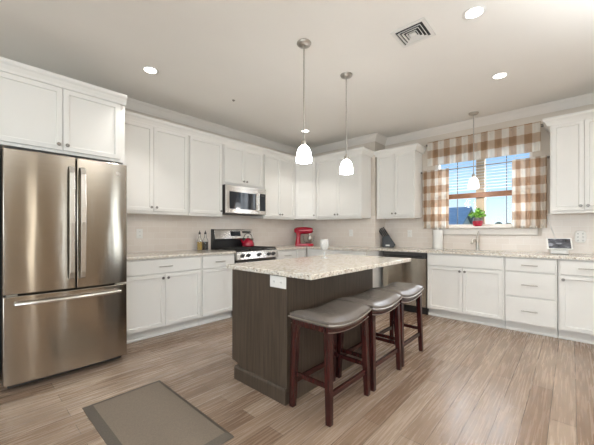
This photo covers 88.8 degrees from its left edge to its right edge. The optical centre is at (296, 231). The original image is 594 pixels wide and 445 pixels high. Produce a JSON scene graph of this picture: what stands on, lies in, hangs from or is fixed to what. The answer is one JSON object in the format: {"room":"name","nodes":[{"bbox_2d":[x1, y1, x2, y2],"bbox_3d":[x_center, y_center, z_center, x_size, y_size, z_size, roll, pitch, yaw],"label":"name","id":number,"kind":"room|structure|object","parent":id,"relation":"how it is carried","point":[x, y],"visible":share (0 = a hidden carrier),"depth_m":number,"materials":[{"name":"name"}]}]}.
{"room":"kitchen","nodes":[
{"label":"kitchen","id":0,"kind":"room"},
{"bbox_2d":[125,108,296,155],"bbox_3d":[-2.493,-0.208,3.381,0.150,2.800,8.650,0,0,42],"label":"wall","id":1,"kind":"structure","parent":0,"point":[126,109],"depth_m":4.46,"materials":[{"name":"beige paint"}]},
{"bbox_2d":[0,71,124,164],"bbox_3d":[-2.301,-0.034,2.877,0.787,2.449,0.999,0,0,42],"label":"upper cabinet","id":2,"kind":"object","parent":1,"relation":"attached to","point":[35,116],"visible":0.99,"depth_m":2.61,"materials":[{"name":"white paint"}]},
{"bbox_2d":[0,57,126,105],"bbox_3d":[-2.022,-1.285,2.624,0.068,0.090,0.998,0,0,42],"label":"trim","id":3,"kind":"structure","parent":2,"relation":"attached to","point":[13,67],"depth_m":2.59,"materials":[{"name":"white paint"}]},
{"bbox_2d":[136,229,142,237],"bbox_3d":[-1.978,0.032,3.815,0.009,0.118,0.075,0,0,42],"label":"wall outlet","id":4,"kind":"object","parent":1,"relation":"attached to","point":[139,232],"visible":1,"depth_m":3.81,"materials":[{"name":"white plastic"}]},
{"bbox_2d":[125,120,187,214],"bbox_3d":[-1.821,-0.731,3.719,0.366,1.054,0.890,0,0,42],"label":"upper cabinet","id":5,"kind":"object","parent":1,"relation":"attached to","point":[156,159],"visible":0.8,"depth_m":3.63,"materials":[{"name":"white paint"}]},
{"bbox_2d":[179,136,221,216],"bbox_3d":[-1.344,-0.731,4.246,0.366,1.054,0.520,0,0,42],"label":"upper cabinet","id":6,"kind":"object","parent":1,"relation":"attached to","point":[204,156],"visible":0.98,"depth_m":4.13,"materials":[{"name":"white paint"}]},
{"bbox_2d":[127,213,302,252],"bbox_3d":[-1.074,-0.003,4.828,0.010,0.552,3.540,0,0,42],"label":"backsplash","id":7,"kind":"structure","parent":1,"relation":"attached to","point":[161,233],"depth_m":4.32,"materials":[{"name":"tile"}]},
{"bbox_2d":[222,145,262,188],"bbox_3d":[-0.909,-0.964,4.726,0.366,0.588,0.763,0,0,42],"label":"upper cabinet","id":8,"kind":"object","parent":1,"relation":"attached to","point":[240,167],"visible":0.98,"depth_m":4.59,"materials":[{"name":"white paint"}]},
{"bbox_2d":[222,184,265,215],"bbox_3d":[-0.876,-0.461,4.696,0.452,0.412,0.760,0,0,42],"label":"microwave","id":9,"kind":"object","parent":8,"relation":"attached to","point":[236,200],"visible":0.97,"depth_m":4.53,"materials":[{"name":"grey metal"}]},
{"bbox_2d":[251,155,294,219],"bbox_3d":[-0.398,-0.731,5.291,0.366,1.054,0.746,0,0,42],"label":"upper cabinet","id":10,"kind":"object","parent":1,"relation":"attached to","point":[278,174],"visible":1,"depth_m":5.17,"materials":[{"name":"white paint"}]},
{"bbox_2d":[284,162,315,219],"bbox_3d":[0.142,-0.737,5.710,0.604,1.042,0.596,0,0,42],"label":"upper cabinet","id":11,"kind":"object","parent":1,"relation":"attached to","point":[305,174],"visible":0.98,"depth_m":5.48,"materials":[{"name":"white paint"}]},
{"bbox_2d":[125,93,593,154],"bbox_3d":[0.070,-1.555,0.958,6.899,0.104,8.499,0,0,42],"label":"trim","id":12,"kind":"structure","parent":1,"relation":"attached to","point":[587,99],"depth_m":4.43,"materials":[{"name":"paint"}]},
{"bbox_2d":[0,0,593,148],"bbox_3d":[0.069,-1.658,0.959,7.200,0.100,8.800,0,0,42],"label":"ceiling","id":13,"kind":"structure","parent":0,"point":[207,55],"depth_m":2.78,"materials":[{"name":"paint"}]},
{"bbox_2d":[142,66,158,73],"bbox_3d":[-1.463,-1.605,3.029,0.158,0.005,0.158,0,0,42],"label":"recessed light","id":14,"kind":"object","parent":13,"relation":"in","point":[148,69],"visible":1,"depth_m":3.03,"materials":[{"name":"white plastic"}]},
{"bbox_2d":[296,38,311,163],"bbox_3d":[0.060,-1.099,2.594,0.134,1.017,0.134,0,0,42],"label":"pendant lamp","id":15,"kind":"object","parent":13,"relation":"hanging from","point":[303,156],"visible":1,"depth_m":2.58,"materials":[{"name":"white glass"}]},
{"bbox_2d":[301,139,306,145],"bbox_3d":[0.060,-0.759,2.594,0.048,0.063,0.048,0,0,42],"label":"socket","id":16,"kind":"object","parent":15,"relation":"attached to","point":[303,143],"depth_m":2.58,"materials":[{"name":"silver metal"}]},
{"bbox_2d":[340,72,352,174],"bbox_3d":[0.508,-1.100,3.123,0.134,1.014,0.134,0,0,42],"label":"pendant lamp","id":17,"kind":"object","parent":13,"relation":"hanging from","point":[346,168],"visible":1,"depth_m":3.10,"materials":[{"name":"white glass"}]},
{"bbox_2d":[390,17,435,47],"bbox_3d":[0.944,-1.600,2.468,0.270,0.015,0.270,0,0,42],"label":"ceiling vent","id":18,"kind":"object","parent":13,"relation":"in","point":[419,30],"visible":1,"depth_m":2.46,"materials":[{"name":"white metal"}]},
{"bbox_2d":[468,111,478,188],"bbox_3d":[2.405,-1.095,4.133,0.130,1.024,0.130,0,0,42],"label":"pendant lamp","id":19,"kind":"object","parent":13,"relation":"hanging from","point":[473,182],"visible":1,"depth_m":4.11,"materials":[{"name":"white glass"}]},
{"bbox_2d":[462,4,486,19],"bbox_3d":[1.302,-1.605,2.231,0.158,0.005,0.158,0,0,42],"label":"recessed light","id":20,"kind":"object","parent":13,"relation":"in","point":[475,11],"visible":1,"depth_m":2.23,"materials":[{"name":"white plastic"}]},
{"bbox_2d":[491,72,508,79],"bbox_3d":[2.096,-1.605,3.137,0.158,0.005,0.158,0,0,42],"label":"recessed light","id":21,"kind":"object","parent":13,"relation":"in","point":[500,75],"visible":1,"depth_m":3.13,"materials":[{"name":"white plastic"}]},
{"bbox_2d":[0,311,593,444],"bbox_3d":[0.069,1.242,0.959,7.200,0.100,8.800,0,0,42],"label":"floor","id":22,"kind":"structure","parent":0,"point":[470,383],"depth_m":2.20,"materials":[{"name":"brown wood"}]},
{"bbox_2d":[0,147,126,388],"bbox_3d":[-2.171,0.284,2.792,1.038,1.785,0.828,0,0,42],"label":"refrigerator","id":23,"kind":"object","parent":22,"relation":"on","point":[63,219],"visible":1,"depth_m":2.43,"materials":[{"name":"grey metal"}]},
{"bbox_2d":[82,380,233,444],"bbox_3d":[-0.903,1.182,1.897,0.990,0.018,0.516,0,0,42],"label":"floor mat","id":24,"kind":"object","parent":22,"relation":"on","point":[153,413],"visible":1,"depth_m":1.88,"materials":[{"name":"beige fabric"}]},
{"bbox_2d":[125,256,200,342],"bbox_3d":[-1.707,0.749,3.631,0.655,0.884,0.912,0,0,42],"label":"base cabinet","id":25,"kind":"object","parent":22,"relation":"on","point":[164,294],"visible":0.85,"depth_m":3.42,"materials":[{"name":"white paint"}]},
{"bbox_2d":[127,249,235,260],"bbox_3d":[-1.548,0.289,3.831,0.644,0.031,1.423,0,0,42],"label":"countertop","id":26,"kind":"structure","parent":25,"relation":"on","point":[168,254],"depth_m":3.71,"materials":[{"name":"stone"}]},
{"bbox_2d":[197,231,202,249],"bbox_3d":[-1.385,0.132,4.321,0.078,0.282,0.078,0,0,42],"label":"bottle","id":27,"kind":"object","parent":26,"relation":"on","point":[199,240],"visible":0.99,"depth_m":4.29,"materials":[{"name":"clear glass"}]},
{"bbox_2d":[203,231,207,249],"bbox_3d":[-1.325,0.132,4.388,0.078,0.282,0.078,0,0,42],"label":"bottle","id":28,"kind":"object","parent":26,"relation":"on","point":[205,240],"visible":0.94,"depth_m":4.36,"materials":[{"name":"clear glass"}]},
{"bbox_2d":[198,254,233,324],"bbox_3d":[-1.229,0.749,4.159,0.655,0.884,0.506,0,0,42],"label":"base cabinet","id":29,"kind":"object","parent":22,"relation":"on","point":[216,279],"visible":0.59,"depth_m":3.94,"materials":[{"name":"white paint"}]},
{"bbox_2d":[211,229,277,314],"bbox_3d":[-0.780,0.575,4.621,0.701,1.210,0.774,0,0,42],"label":"range","id":30,"kind":"object","parent":22,"relation":"on","point":[221,239],"visible":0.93,"depth_m":4.58,"materials":[{"name":"grey metal"}]},
{"bbox_2d":[214,248,273,251],"bbox_3d":[-0.778,0.278,4.619,0.550,0.010,0.774,0,0,42],"label":"cooktop","id":31,"kind":"object","parent":30,"relation":"in","point":[227,249],"depth_m":4.41,"materials":[{"name":"black metal"}]},
{"bbox_2d":[241,233,253,246],"bbox_3d":[-0.788,0.136,4.854,0.205,0.218,0.205,0,0,-3],"label":"kettle","id":32,"kind":"object","parent":30,"relation":"on","point":[247,242],"visible":1,"depth_m":4.79,"materials":[{"name":"red metal"}]},
{"bbox_2d":[276,249,295,259],"bbox_3d":[-0.377,0.749,5.099,0.655,0.884,0.468,0,0,42],"label":"base cabinet","id":33,"kind":"object","parent":22,"relation":"on","point":[282,254],"visible":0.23,"depth_m":4.89,"materials":[{"name":"white paint"}]},
{"bbox_2d":[268,245,593,260],"bbox_3d":[1.540,0.289,4.522,4.678,0.031,1.457,0,0,29],"label":"countertop","id":34,"kind":"structure","parent":33,"relation":"on","point":[570,256],"depth_m":4.19,"materials":[{"name":"stone"}]},
{"bbox_2d":[294,227,313,245],"bbox_3d":[0.137,0.097,5.654,0.382,0.353,0.224,0,0,7],"label":"stand mixer","id":35,"kind":"object","parent":34,"relation":"on","point":[308,240],"visible":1,"depth_m":5.59,"materials":[{"name":"red metal"}]},
{"bbox_2d":[303,236,313,242],"bbox_3d":[0.215,0.157,5.644,0.224,0.138,0.224,0,0,7],"label":"bowl","id":36,"kind":"object","parent":35,"relation":"on","point":[307,239],"depth_m":5.56,"materials":[{"name":"silver metal"}]},
{"bbox_2d":[379,227,394,246],"bbox_3d":[1.520,0.099,5.149,0.281,0.348,0.113,0,0,15],"label":"knife block","id":37,"kind":"object","parent":34,"relation":"on","point":[387,241],"visible":0.97,"depth_m":5.10,"materials":[{"name":"black plastic"}]},
{"bbox_2d":[432,228,442,248],"bbox_3d":[2.150,0.112,4.633,0.150,0.323,0.150,0,0,42],"label":"paper towel holder","id":38,"kind":"object","parent":34,"relation":"on","point":[437,234],"visible":0.97,"depth_m":4.58,"materials":[{"name":"white paper"}]},
{"bbox_2d":[471,231,478,249],"bbox_3d":[2.515,0.135,4.291,0.175,0.277,0.056,0,0,-28],"label":"faucet","id":39,"kind":"object","parent":34,"relation":"on","point":[477,237],"visible":0.98,"depth_m":4.30,"materials":[{"name":"silver metal"}]},
{"bbox_2d":[546,238,572,254],"bbox_3d":[3.126,0.178,3.627,0.240,0.191,0.127,0,0,28],"label":"smart display","id":40,"kind":"object","parent":34,"relation":"on","point":[555,245],"visible":0.99,"depth_m":3.59,"materials":[{"name":"white plastic"}]},
{"bbox_2d":[296,249,305,257],"bbox_3d":[-0.145,0.749,5.382,0.619,0.884,0.258,0,0,42],"label":"base cabinet","id":41,"kind":"object","parent":22,"relation":"on","point":[299,252],"visible":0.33,"depth_m":5.16,"materials":[{"name":"white paint"}]},
{"bbox_2d":[232,269,372,405],"bbox_3d":[0.091,0.749,2.731,0.650,0.883,1.215,0,0,42],"label":"kitchen island","id":42,"kind":"object","parent":22,"relation":"on","point":[261,323],"visible":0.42,"depth_m":2.27,"materials":[{"name":"brown wood"}]},
{"bbox_2d":[270,275,285,288],"bbox_3d":[-0.135,0.356,2.122,0.160,0.082,0.009,0,0,42],"label":"wall outlet","id":43,"kind":"object","parent":42,"relation":"attached to","point":[275,281],"visible":1,"depth_m":2.12,"materials":[{"name":"white plastic"}]},
{"bbox_2d":[226,254,410,279],"bbox_3d":[0.286,0.290,2.780,0.905,0.034,1.590,0,0,42],"label":"island countertop","id":44,"kind":"structure","parent":42,"relation":"on","point":[311,267],"depth_m":2.44,"materials":[{"name":"stone"}]},
{"bbox_2d":[320,239,328,257],"bbox_3d":[0.277,0.178,3.072,0.088,0.190,0.088,0,0,42],"label":"goblet","id":45,"kind":"object","parent":44,"relation":"on","point":[324,243],"visible":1,"depth_m":3.04,"materials":[{"name":"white glass"}]},
{"bbox_2d":[288,299,371,426],"bbox_3d":[0.241,0.860,2.137,0.344,0.662,0.532,0,0,42],"label":"barstool","id":46,"kind":"object","parent":22,"relation":"on","point":[335,316],"visible":1,"depth_m":2.04,"materials":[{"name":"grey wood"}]},
{"bbox_2d":[307,249,382,287],"bbox_3d":[0.790,0.749,5.083,1.153,0.884,0.655,0,0,42],"label":"base cabinet","id":47,"kind":"object","parent":22,"relation":"on","point":[377,272],"visible":0.06,"depth_m":4.79,"materials":[{"name":"white paint"}]},
{"bbox_2d":[336,289,402,391],"bbox_3d":[0.610,0.860,2.545,0.344,0.662,0.532,0,0,42],"label":"barstool","id":48,"kind":"object","parent":22,"relation":"on","point":[381,302],"visible":0.73,"depth_m":2.46,"materials":[{"name":"brown wood"}]},
{"bbox_2d":[370,282,423,366],"bbox_3d":[0.965,0.860,2.952,0.344,0.662,0.532,0,0,42],"label":"barstool","id":49,"kind":"object","parent":22,"relation":"on","point":[409,292],"visible":0.64,"depth_m":2.93,"materials":[{"name":"brown wood"}]},
{"bbox_2d":[383,251,428,314],"bbox_3d":[1.769,0.750,4.701,0.655,0.881,0.632,0,0,42],"label":"dishwasher","id":50,"kind":"object","parent":22,"relation":"on","point":[415,271],"visible":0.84,"depth_m":4.42,"materials":[{"name":"grey metal"}]},
{"bbox_2d":[427,253,505,327],"bbox_3d":[2.353,0.749,4.172,0.903,0.884,0.647,0,0,42],"label":"base cabinet","id":51,"kind":"object","parent":22,"relation":"on","point":[468,288],"visible":0.98,"depth_m":3.93,"materials":[{"name":"white paint"}]},
{"bbox_2d":[505,257,557,337],"bbox_3d":[2.867,0.749,3.701,0.483,0.884,0.655,0,0,42],"label":"base cabinet","id":52,"kind":"object","parent":22,"relation":"on","point":[531,284],"visible":0.98,"depth_m":3.48,"materials":[{"name":"white paint"}]},
{"bbox_2d":[558,259,593,343],"bbox_3d":[3.221,0.749,3.381,0.458,0.884,0.655,0,0,42],"label":"base cabinet","id":53,"kind":"object","parent":22,"relation":"on","point":[575,277],"visible":1,"depth_m":3.23,"materials":[{"name":"white paint"}]},
{"bbox_2d":[306,141,384,256],"bbox_3d":[0.835,-0.208,5.751,1.600,2.800,0.370,0,0,42],"label":"wall","id":54,"kind":"structure","parent":0,"point":[374,146],"depth_m":5.12,"materials":[{"name":"beige paint"}]},
{"bbox_2d":[316,154,370,219],"bbox_3d":[0.781,-0.731,5.286,0.924,1.054,0.366,0,0,42],"label":"upper cabinet","id":55,"kind":"object","parent":54,"relation":"attached to","point":[338,196],"visible":0.97,"depth_m":5.10,"materials":[{"name":"white paint"}]},
{"bbox_2d":[303,216,384,246],"bbox_3d":[0.832,0.009,5.740,1.610,0.528,0.370,0,0,42],"label":"backsplash","id":56,"kind":"structure","parent":54,"relation":"attached to","point":[366,233],"depth_m":5.41,"materials":[{"name":"tile"}]},
{"bbox_2d":[385,104,593,235],"bbox_3d":[2.973,-0.208,4.164,6.900,2.800,0.150,0,0,42],"label":"wall","id":57,"kind":"structure","parent":0,"point":[545,136],"depth_m":4.10,"materials":[{"name":"beige paint"}]},
{"bbox_2d":[377,151,421,218],"bbox_3d":[1.665,-0.731,4.984,0.636,1.054,0.366,0,0,42],"label":"upper cabinet","id":58,"kind":"object","parent":57,"relation":"attached to","point":[399,176],"visible":1,"depth_m":4.84,"materials":[{"name":"white paint"}]},
{"bbox_2d":[125,110,425,162],"bbox_3d":[-0.176,-1.285,4.659,4.380,0.090,1.467,0,0,-19],"label":"trim","id":59,"kind":"structure","parent":58,"relation":"attached to","point":[130,116],"depth_m":4.62,"materials":[{"name":"white paint"}]},
{"bbox_2d":[407,230,411,236],"bbox_3d":[1.872,0.042,5.041,0.075,0.118,0.009,0,0,42],"label":"wall outlet","id":60,"kind":"object","parent":57,"relation":"attached to","point":[409,232],"visible":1,"depth_m":5.04,"materials":[{"name":"white plastic"}]},
{"bbox_2d":[421,156,549,173],"bbox_3d":[2.589,-0.930,4.356,1.600,0.032,0.080,0,0,42],"label":"curtain rod","id":61,"kind":"object","parent":57,"relation":"attached to","point":[547,156],"visible":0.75,"depth_m":4.28,"materials":[{"name":"silver metal"}]},
{"bbox_2d":[423,168,448,228],"bbox_3d":[2.147,-0.495,4.705,0.387,0.910,0.055,0,0,42],"label":"curtain","id":62,"kind":"object","parent":61,"relation":"hanging from","point":[435,182],"visible":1,"depth_m":4.69,"materials":[{"name":"brown fabric"}]},
{"bbox_2d":[512,155,546,227],"bbox_3d":[3.001,-0.495,3.930,0.360,0.910,0.055,0,0,42],"label":"curtain","id":63,"kind":"object","parent":61,"relation":"hanging from","point":[529,175],"visible":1,"depth_m":3.93,"materials":[{"name":"brown fabric"}]},
{"bbox_2d":[435,152,537,234],"bbox_3d":[2.668,-0.587,4.386,1.330,1.283,0.190,0,0,42],"label":"window","id":64,"kind":"structure","parent":57,"relation":"in","point":[485,229],"depth_m":4.38,"materials":[{"name":"paint"}]},
{"bbox_2d":[469,208,485,225],"bbox_3d":[2.605,-0.201,4.374,0.228,0.265,0.135,0,0,42],"label":"potted plant","id":65,"kind":"object","parent":64,"relation":"on","point":[476,221],"visible":0.99,"depth_m":4.34,"materials":[{"name":"green plant"}]},
{"bbox_2d":[472,221,482,225],"bbox_3d":[2.605,-0.108,4.376,0.132,0.078,0.132,0,0,42],"label":"flower pot","id":66,"kind":"object","parent":65,"relation":"attached to","point":[475,223],"depth_m":4.33,"materials":[{"name":"red ceramic"}]},
{"bbox_2d":[436,152,530,199],"bbox_3d":[2.642,-0.854,4.387,1.190,0.738,0.054,0,0,42],"label":"window blind","id":67,"kind":"object","parent":64,"relation":"attached to","point":[505,192],"visible":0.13,"depth_m":4.35,"materials":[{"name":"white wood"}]},
{"bbox_2d":[385,213,593,253],"bbox_3d":[2.812,0.024,4.202,3.390,0.498,0.010,0,0,42],"label":"backsplash","id":68,"kind":"structure","parent":57,"relation":"attached to","point":[563,225],"depth_m":4.14,"materials":[{"name":"tile"}]},
{"bbox_2d":[550,118,593,213],"bbox_3d":[3.307,-0.731,3.497,0.588,1.054,0.366,0,0,42],"label":"upper cabinet","id":69,"kind":"object","parent":57,"relation":"attached to","point":[571,143],"visible":1,"depth_m":3.46,"materials":[{"name":"white paint"}]},
{"bbox_2d":[542,109,593,132],"bbox_3d":[3.276,-1.285,3.513,0.656,0.090,0.383,0,0,42],"label":"trim","id":70,"kind":"structure","parent":69,"relation":"attached to","point":[587,114],"depth_m":3.46,"materials":[{"name":"white paint"}]},
{"bbox_2d":[575,231,585,242],"bbox_3d":[3.397,0.067,3.637,0.104,0.144,0.040,0,0,42],"label":"adapter","id":71,"kind":"object","parent":57,"relation":"attached to","point":[580,236],"visible":1,"depth_m":3.62,"materials":[{"name":"white plastic"}]},
{"bbox_3d":[2.605,-1.348,4.328,1.475,0.032,0.100,0,0,42],"label":"curtain rod","id":72,"kind":"object","parent":57,"relation":"attached to","visible":0},
{"bbox_2d":[427,121,540,166],"bbox_3d":[2.564,-1.201,4.302,1.391,0.375,0.032,0,0,42],"label":"valance","id":73,"kind":"object","parent":72,"relation":"hanging from","point":[525,138],"visible":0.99,"depth_m":4.22,"materials":[{"name":"brown fabric"}]},
{"label":"outside","id":74,"kind":"structure","parent":0,"visible":0},
{"bbox_3d":[33.575,4.242,57.975,100.000,0.100,119.000,0,0,42],"label":"ground","id":75,"kind":"structure","parent":74,"visible":0},
{"bbox_2d":[449,207,474,224],"bbox_3d":[6.852,1.307,23.488,11.800,5.770,8.800,0,0,42],"label":"house","id":76,"kind":"structure","parent":75,"relation":"on","point":[463,212],"depth_m":19.25,"materials":[{"name":"blue"}]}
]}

